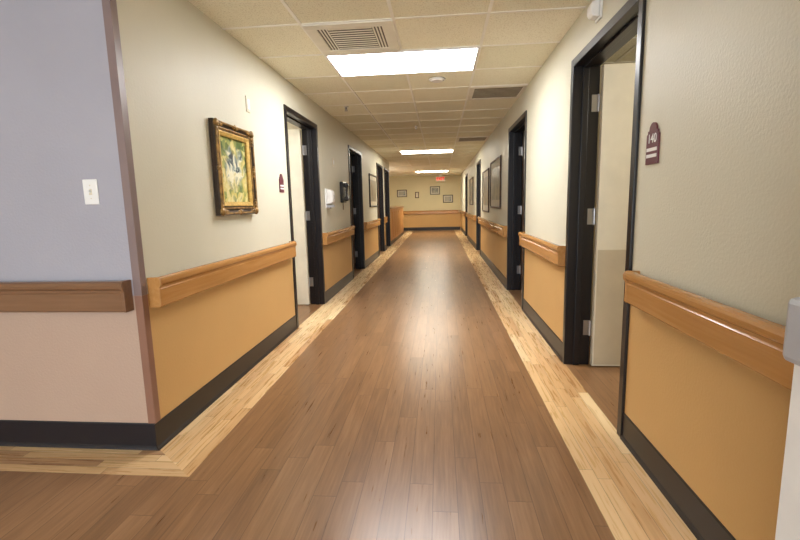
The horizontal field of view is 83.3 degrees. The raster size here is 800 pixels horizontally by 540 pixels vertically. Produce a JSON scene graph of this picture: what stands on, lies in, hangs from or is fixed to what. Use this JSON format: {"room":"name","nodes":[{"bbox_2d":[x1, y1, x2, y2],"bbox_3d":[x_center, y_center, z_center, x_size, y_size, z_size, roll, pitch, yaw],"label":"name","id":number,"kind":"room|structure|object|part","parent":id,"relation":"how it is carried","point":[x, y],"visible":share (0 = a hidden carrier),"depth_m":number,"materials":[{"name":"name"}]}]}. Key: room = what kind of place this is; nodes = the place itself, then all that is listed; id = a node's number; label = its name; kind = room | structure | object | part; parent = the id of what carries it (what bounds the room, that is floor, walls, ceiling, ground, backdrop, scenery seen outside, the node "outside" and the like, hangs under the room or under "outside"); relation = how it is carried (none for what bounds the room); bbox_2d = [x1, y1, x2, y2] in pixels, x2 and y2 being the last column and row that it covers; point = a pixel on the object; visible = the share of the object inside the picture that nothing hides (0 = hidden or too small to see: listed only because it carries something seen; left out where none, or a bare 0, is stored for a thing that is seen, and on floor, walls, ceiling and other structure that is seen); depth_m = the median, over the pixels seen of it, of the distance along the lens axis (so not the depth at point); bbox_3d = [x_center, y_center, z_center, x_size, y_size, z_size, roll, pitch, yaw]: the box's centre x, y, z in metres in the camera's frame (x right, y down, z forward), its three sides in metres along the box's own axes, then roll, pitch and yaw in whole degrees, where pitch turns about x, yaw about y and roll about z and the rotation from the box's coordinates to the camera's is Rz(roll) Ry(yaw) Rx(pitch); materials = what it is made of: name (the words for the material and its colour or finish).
{"room":"hospital interior","nodes":[
{"label":"hospital interior","id":0,"kind":"room"},
{"bbox_2d":[0,0,147,422],"bbox_3d":[-3.020,-0.267,2.338,3.570,2.380,0.152,-1,8,5],"label":"wall","id":1,"kind":"structure","parent":0,"point":[58,129],"depth_m":2.14,"materials":[{"name":"paint"}]},
{"bbox_2d":[0,280,133,312],"bbox_3d":[-2.994,0.140,2.283,3.425,0.151,0.072,-1,8,5],"label":"handrail","id":2,"kind":"object","parent":1,"relation":"attached to","point":[69,296],"visible":1,"depth_m":2.13,"materials":[{"name":"brown wood"}]},
{"bbox_2d":[0,420,155,450],"bbox_3d":[-2.997,0.854,2.418,3.560,0.138,0.016,-1,8,5],"label":"baseboard","id":3,"kind":"structure","parent":1,"relation":"attached to","point":[15,433],"depth_m":2.30,"materials":[{"name":"black plastic"}]},
{"bbox_2d":[82,179,99,204],"bbox_3d":[-1.445,-0.364,2.096,0.072,0.116,0.020,-1,8,5],"label":"light switch","id":4,"kind":"object","parent":1,"relation":"attached to","point":[90,186],"visible":1,"depth_m":2.10,"materials":[{"name":"white plastic"}]},
{"bbox_2d":[102,0,146,295],"bbox_3d":[-1.273,-0.665,2.064,0.039,1.590,0.042,-1,8,5],"label":"trim","id":5,"kind":"structure","parent":1,"relation":"attached to","point":[110,14],"depth_m":2.06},
{"bbox_2d":[134,294,160,423],"bbox_3d":[-1.248,0.444,2.228,0.039,0.651,0.042,-1,8,5],"label":"trim","id":6,"kind":"structure","parent":1,"relation":"attached to","point":[141,302],"depth_m":2.21,"materials":[{"name":"plastic"}]},
{"bbox_2d":[116,0,390,418],"bbox_3d":[-0.844,-1.083,7.528,0.150,2.380,10.994,-1,8,5],"label":"wall","id":7,"kind":"structure","parent":0,"point":[182,70],"depth_m":2.76,"materials":[{"name":"paint"}]},
{"bbox_2d":[147,241,296,307],"bbox_3d":[-1.108,-0.045,3.244,0.072,0.151,2.112,-1,8,5],"label":"handrail","id":8,"kind":"object","parent":7,"relation":"attached to","point":[163,290],"visible":1,"depth_m":2.69,"materials":[{"name":"brown wood"}]},
{"bbox_2d":[154,315,297,450],"bbox_3d":[-1.120,0.674,3.349,0.016,0.138,2.230,-1,8,5],"label":"baseboard","id":9,"kind":"structure","parent":7,"relation":"attached to","point":[179,418],"depth_m":2.83,"materials":[{"name":"plastic"}]},
{"bbox_2d":[208,118,258,215],"bbox_3d":[-1.132,-0.688,3.117,0.055,0.613,0.586,-1,8,5],"label":"painting","id":10,"kind":"object","parent":7,"relation":"attached to","point":[232,147],"visible":1,"depth_m":3.08,"materials":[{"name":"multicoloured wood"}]},
{"bbox_2d":[245,95,250,112],"bbox_3d":[-1.138,-1.241,3.373,0.012,0.115,0.070,-1,8,5],"label":"wall plate","id":11,"kind":"object","parent":7,"relation":"attached to","point":[247,99],"visible":1,"depth_m":3.36,"materials":[{"name":"beige plastic"}]},
{"bbox_2d":[279,174,283,191],"bbox_3d":[-1.072,-0.786,4.071,0.010,0.166,0.104,-1,8,5],"label":"room sign","id":12,"kind":"object","parent":7,"relation":"attached to","point":[281,180],"visible":1,"depth_m":4.06,"materials":[{"name":"red plastic"}]},
{"bbox_2d":[283,104,325,327],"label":"door","id":13,"kind":"structure","parent":7,"relation":"in","point":[308,148],"depth_m":5.32,"materials":[{"name":"beige paint"}]},
{"bbox_2d":[325,188,334,208],"bbox_3d":[-0.881,-0.904,5.696,0.103,0.252,0.130,-1,8,5],"label":"soap dispenser","id":14,"kind":"object","parent":7,"relation":"attached to","point":[329,194],"visible":1,"depth_m":5.64,"materials":[{"name":"white plastic"}]},
{"bbox_3d":[-0.926,-0.904,5.699,0.013,0.250,0.130,-1,8,5],"label":"plate","id":15,"kind":"part","parent":14,"relation":"part of","materials":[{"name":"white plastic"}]},
{"bbox_2d":[322,225,354,244],"bbox_3d":[-0.833,-0.509,6.344,0.072,0.151,1.794,-1,8,5],"label":"handrail","id":16,"kind":"object","parent":7,"relation":"attached to","point":[330,237],"visible":0.99,"depth_m":6.03,"materials":[{"name":"brown wood"}]},
{"bbox_2d":[325,270,353,302],"bbox_3d":[-0.845,0.210,6.452,0.016,0.138,1.824,-1,8,5],"label":"baseboard","id":17,"kind":"structure","parent":7,"relation":"attached to","point":[331,292],"depth_m":6.30,"materials":[{"name":"plastic"}]},
{"bbox_2d":[340,182,348,209],"bbox_3d":[-0.792,-1.086,6.580,0.123,0.400,0.220,-1,8,5],"label":"wall telephone","id":18,"kind":"object","parent":7,"relation":"attached to","point":[344,197],"visible":1,"depth_m":6.48,"materials":[{"name":"black plastic"}]},
{"bbox_2d":[348,145,364,277],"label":"door","id":19,"kind":"structure","parent":7,"relation":"attached to","point":[355,173],"depth_m":8.28,"materials":[{"name":"brown wood"}]},
{"bbox_2d":[365,250,378,267],"bbox_3d":[-0.575,-0.247,9.500,0.016,0.138,2.009,-1,8,5],"label":"baseboard","id":20,"kind":"structure","parent":7,"relation":"attached to","point":[374,256],"depth_m":9.34,"materials":[{"name":"plastic"}]},
{"bbox_2d":[364,218,380,229],"bbox_3d":[-0.563,-0.965,9.392,0.072,0.151,1.979,-1,8,5],"label":"handrail","id":21,"kind":"object","parent":7,"relation":"attached to","point":[370,224],"visible":1,"depth_m":9.03,"materials":[{"name":"brown wood"}]},
{"bbox_2d":[369,173,377,206],"bbox_3d":[-0.567,-1.698,9.670,0.024,0.679,1.103,-1,8,5],"label":"framed picture","id":22,"kind":"object","parent":7,"relation":"attached to","point":[373,190],"visible":1,"depth_m":9.69,"materials":[{"name":"black plastic"}]},
{"bbox_2d":[376,163,384,255],"bbox_3d":[-0.544,-1.460,10.893,0.178,2.130,1.100,-1,8,5],"label":"door","id":23,"kind":"structure","parent":7,"relation":"in","point":[379,169],"depth_m":11.34,"materials":[{"name":"brown wood"}]},
{"bbox_2d":[384,168,390,249],"bbox_3d":[-0.424,-1.663,12.248,0.178,2.130,1.050,-1,8,5],"label":"door","id":24,"kind":"structure","parent":7,"relation":"in","point":[386,171],"depth_m":12.67,"materials":[{"name":"brown wood"}]},
{"bbox_2d":[287,122,354,293],"bbox_3d":[-1.752,-1.363,9.569,2.020,2.380,7.050,-1,8,5],"label":"wall","id":25,"kind":"structure","parent":0,"point":[290,126],"depth_m":6.01,"materials":[{"name":"paint"}]},
{"bbox_2d":[0,230,696,539],"bbox_3d":[-0.096,0.015,8.131,8.350,0.001,24.000,-1,8,5],"label":"floor","id":26,"kind":"structure","parent":0,"point":[420,401],"depth_m":2.23,"materials":[{"name":"brown wood"}]},
{"bbox_2d":[390,206,403,244],"bbox_3d":[-0.330,-1.615,15.470,0.580,1.090,4.860,-1,8,5],"label":"reception desk","id":27,"kind":"object","parent":26,"relation":"on","point":[396,212],"depth_m":14.93,"materials":[{"name":"brown wood"}]},
{"bbox_2d":[390,206,403,208],"bbox_3d":[-0.341,-2.129,15.393,0.580,0.050,4.860,-1,8,5],"label":"countertop","id":28,"kind":"structure","parent":27,"relation":"on","point":[394,207],"depth_m":15.57,"materials":[{"name":"brown wood"}]},
{"bbox_2d":[775,297,799,539],"bbox_3d":[0.788,0.074,0.373,0.090,2.090,1.150,-1,8,5],"label":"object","id":29,"kind":"structure","parent":26,"relation":"on","point":[788,518],"depth_m":0.97,"materials":[{"name":"white plastic"}]},
{"bbox_2d":[188,0,636,176],"bbox_3d":[-0.150,-2.337,7.784,8.350,0.004,24.000,-1,8,5],"label":"ceiling","id":30,"kind":"structure","parent":0,"point":[515,38],"depth_m":3.70,"materials":[{"name":"tile"}]},
{"bbox_2d":[302,20,399,55],"bbox_3d":[-0.322,-1.653,3.227,0.600,0.008,0.600,-1,8,5],"label":"ceiling vent","id":31,"kind":"object","parent":30,"relation":"in","point":[379,36],"visible":1,"depth_m":3.19,"materials":[{"name":"beige metal"}]},
{"bbox_2d":[324,47,479,76],"bbox_3d":[0.035,-1.747,3.801,1.220,0.007,0.610,-1,8,5],"label":"recessed light","id":32,"kind":"object","parent":30,"relation":"in","point":[464,58],"visible":1,"depth_m":3.76,"materials":[{"name":"white plastic"}]},
{"bbox_2d":[400,149,453,153],"bbox_3d":[0.620,-2.736,10.411,1.220,0.007,0.610,-1,8,5],"label":"recessed light","id":33,"kind":"object","parent":30,"relation":"in","point":[443,150],"visible":1,"depth_m":10.40,"materials":[{"name":"white plastic"}]},
{"bbox_2d":[415,170,447,172],"bbox_3d":[1.206,-3.726,17.022,1.220,0.007,0.610,-1,8,5],"label":"recessed light","id":34,"kind":"object","parent":30,"relation":"in","point":[443,170],"visible":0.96,"depth_m":16.99,"materials":[{"name":"white plastic"}]},
{"bbox_2d":[417,171,446,171],"bbox_3d":[1.206,-3.727,17.022,1.180,0.005,0.570,-1,8,5],"label":"diffuser","id":35,"kind":"object","parent":34,"relation":"attached to","point":[417,171],"depth_m":17.00,"materials":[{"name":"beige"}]},
{"bbox_2d":[429,77,444,82],"bbox_3d":[0.356,-1.824,4.324,0.160,0.022,0.160,-1,8,5],"label":"smoke detector","id":36,"kind":"object","parent":30,"relation":"attached to","point":[433,79],"visible":1,"depth_m":4.29,"materials":[{"name":"white plastic"}]},
{"bbox_2d":[436,175,444,181],"bbox_3d":[1.725,-3.916,19.179,0.400,0.285,0.053,-1,8,5],"label":"exit sign","id":37,"kind":"object","parent":30,"relation":"hanging from","point":[440,178],"visible":1,"depth_m":19.16,"materials":[{"name":"red plastic"}]},
{"bbox_2d":[456,136,488,141],"bbox_3d":[1.372,-2.476,8.526,0.600,0.005,0.600,-1,8,5],"label":"ceiling vent","id":38,"kind":"object","parent":30,"relation":"in","point":[459,139],"visible":0.88,"depth_m":8.53,"materials":[{"name":"beige metal"}]},
{"bbox_2d":[467,84,527,99],"bbox_3d":[1.052,-1.936,4.920,0.600,0.005,0.600,-1,8,5],"label":"ceiling vent","id":39,"kind":"object","parent":30,"relation":"in","point":[506,91],"visible":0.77,"depth_m":4.90,"materials":[{"name":"beige metal"}]},
{"bbox_2d":[389,175,460,228],"bbox_3d":[0.414,-2.939,19.900,4.512,2.380,0.150,-1,8,5],"label":"wall","id":40,"kind":"structure","parent":0,"point":[451,185],"depth_m":19.74,"materials":[{"name":"paint"}]},
{"bbox_2d":[397,190,406,196],"bbox_3d":[0.087,-3.362,19.775,0.434,0.314,0.024,-1,8,5],"label":"framed picture","id":41,"kind":"object","parent":40,"relation":"attached to","point":[400,193],"visible":1,"depth_m":19.78,"materials":[{"name":"brown metal"}]},
{"bbox_2d":[403,210,458,213],"bbox_3d":[1.061,-2.538,19.790,3.012,0.151,0.072,-1,8,5],"label":"handrail","id":42,"kind":"object","parent":40,"relation":"attached to","point":[430,211],"visible":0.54,"depth_m":19.73,"materials":[{"name":"brown wood"}]},
{"bbox_2d":[404,227,460,230],"bbox_3d":[0.427,-1.818,19.982,4.482,0.138,0.016,-1,8,5],"label":"baseboard","id":43,"kind":"structure","parent":40,"relation":"attached to","point":[410,228],"depth_m":19.90,"materials":[{"name":"plastic"}]},
{"bbox_2d":[430,186,439,194],"bbox_3d":[1.527,-3.469,19.632,0.431,0.355,0.024,-1,8,5],"label":"framed picture","id":44,"kind":"object","parent":40,"relation":"attached to","point":[434,190],"visible":1,"depth_m":19.63,"materials":[{"name":"black plastic"}]},
{"bbox_2d":[443,195,452,202],"bbox_3d":[2.095,-3.109,19.635,0.432,0.334,0.024,-1,8,5],"label":"framed picture","id":45,"kind":"object","parent":40,"relation":"attached to","point":[446,198],"visible":1,"depth_m":19.64,"materials":[{"name":"black plastic"}]},
{"bbox_2d":[521,66,601,320],"bbox_3d":[2.804,-1.036,6.651,2.288,2.380,11.500,-1,8,5],"label":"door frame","id":46,"kind":"structure","parent":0,"point":[601,66],"depth_m":4.23,"materials":[{"name":"paint"}]},
{"bbox_2d":[506,110,526,308],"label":"door","id":47,"kind":"structure","parent":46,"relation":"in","point":[517,139],"depth_m":5.92,"materials":[{"name":"brown wood"}]},
{"bbox_2d":[562,0,646,436],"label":"door","id":48,"kind":"structure","parent":46,"relation":"in","point":[619,107],"depth_m":3.07,"materials":[{"name":"dark wood"},{"name":"metal"}]},
{"bbox_3d":[1.873,0.267,3.144,0.979,0.830,0.003,-1,8,5],"label":"kick plate","id":49,"kind":"part","parent":48,"relation":"part of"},
{"bbox_2d":[461,0,799,539],"bbox_3d":[1.682,-1.179,7.795,0.150,2.380,24.000,-1,8,5],"label":"wall","id":50,"kind":"structure","parent":0,"point":[717,218],"depth_m":1.57,"materials":[{"name":"paint"}]},
{"bbox_2d":[465,173,467,235],"bbox_3d":[2.361,-2.199,15.448,0.178,2.130,1.100,-1,8,5],"label":"door","id":51,"kind":"structure","parent":50,"relation":"in","point":[466,175],"depth_m":15.87,"materials":[{"name":"brown wood"}]},
{"bbox_2d":[465,212,475,220],"bbox_3d":[2.043,-1.570,13.084,0.072,0.151,3.770,-1,8,5],"label":"handrail","id":52,"kind":"object","parent":50,"relation":"attached to","point":[471,216],"visible":1,"depth_m":12.24,"materials":[{"name":"brown wood"}]},
{"bbox_2d":[470,177,472,204],"bbox_3d":[2.034,-2.233,12.817,0.024,0.756,1.215,-1,8,5],"label":"framed picture","id":53,"kind":"object","parent":50,"relation":"attached to","point":[471,179],"visible":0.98,"depth_m":12.88,"materials":[{"name":"brown metal"}]},
{"bbox_2d":[467,234,475,248],"bbox_3d":[2.087,-0.852,13.187,0.016,0.138,3.800,-1,8,5],"label":"baseboard","id":54,"kind":"structure","parent":50,"relation":"attached to","point":[472,242],"depth_m":13.09,"materials":[{"name":"plastic"}]},
{"bbox_2d":[476,159,480,249],"bbox_3d":[1.933,-1.476,10.621,0.178,2.130,1.100,-1,8,5],"label":"door","id":55,"kind":"structure","parent":50,"relation":"in","point":[478,164],"depth_m":11.07,"materials":[{"name":"brown wood"}]},
{"bbox_2d":[482,168,489,212],"bbox_3d":[1.684,-1.552,8.856,0.024,0.812,1.158,-1,8,5],"label":"framed picture","id":56,"kind":"object","parent":50,"relation":"attached to","point":[485,174],"visible":1,"depth_m":8.92,"materials":[{"name":"brown metal"}]},
{"bbox_2d":[478,217,506,236],"bbox_3d":[1.601,-0.823,8.098,0.072,0.151,4.092,-1,8,5],"label":"handrail","id":57,"kind":"object","parent":50,"relation":"attached to","point":[500,229],"visible":0.95,"depth_m":7.09,"materials":[{"name":"brown wood"}]},
{"bbox_2d":[480,249,505,288],"bbox_3d":[1.645,-0.105,8.201,0.016,0.138,4.122,-1,8,5],"label":"baseboard","id":58,"kind":"structure","parent":50,"relation":"attached to","point":[495,270],"depth_m":7.58,"materials":[{"name":"plastic"}]},
{"bbox_2d":[490,155,501,207],"bbox_3d":[1.547,-1.401,7.313,0.024,0.779,1.315,-1,8,5],"label":"framed picture","id":59,"kind":"object","parent":50,"relation":"attached to","point":[495,165],"visible":1,"depth_m":7.28,"materials":[{"name":"brown metal"}]},
{"bbox_2d":[518,232,565,265],"bbox_3d":[1.243,-0.220,4.064,0.072,0.151,1.616,-1,8,5],"label":"handrail","id":60,"kind":"object","parent":50,"relation":"attached to","point":[554,253],"visible":0.91,"depth_m":3.70,"materials":[{"name":"brown wood"}]},
{"bbox_2d":[522,298,562,361],"bbox_3d":[1.288,0.499,4.168,0.016,0.138,1.646,-1,8,5],"label":"baseboard","id":61,"kind":"structure","parent":50,"relation":"attached to","point":[549,336],"depth_m":3.96,"materials":[{"name":"plastic"}]},
{"bbox_2d":[587,0,602,22],"bbox_3d":[1.100,-1.471,2.548,0.062,0.110,0.090,-1,8,5],"label":"light","id":62,"kind":"object","parent":50,"relation":"attached to","point":[594,11],"visible":1,"depth_m":2.52,"materials":[{"name":"white plastic"}]},
{"bbox_2d":[645,122,660,164],"bbox_3d":[1.079,-0.541,1.920,0.010,0.174,0.110,-1,8,5],"label":"room sign","id":63,"kind":"object","parent":50,"relation":"attached to","point":[653,137],"visible":1,"depth_m":1.91,"materials":[{"name":"red plastic"}]},
{"bbox_2d":[620,413,735,539],"bbox_3d":[0.848,1.241,-0.790,0.016,0.138,6.205,-1,8,5],"label":"baseboard","id":64,"kind":"structure","parent":50,"relation":"attached to","point":[704,525],"depth_m":1.76,"materials":[{"name":"plastic"}]},
{"bbox_2d":[623,270,793,389],"bbox_3d":[0.997,0.197,1.281,0.072,0.151,1.640,-1,8,5],"label":"handrail","id":65,"kind":"object","parent":50,"relation":"attached to","point":[756,343],"visible":1,"depth_m":1.39,"materials":[{"name":"brown wood"}]}
]}

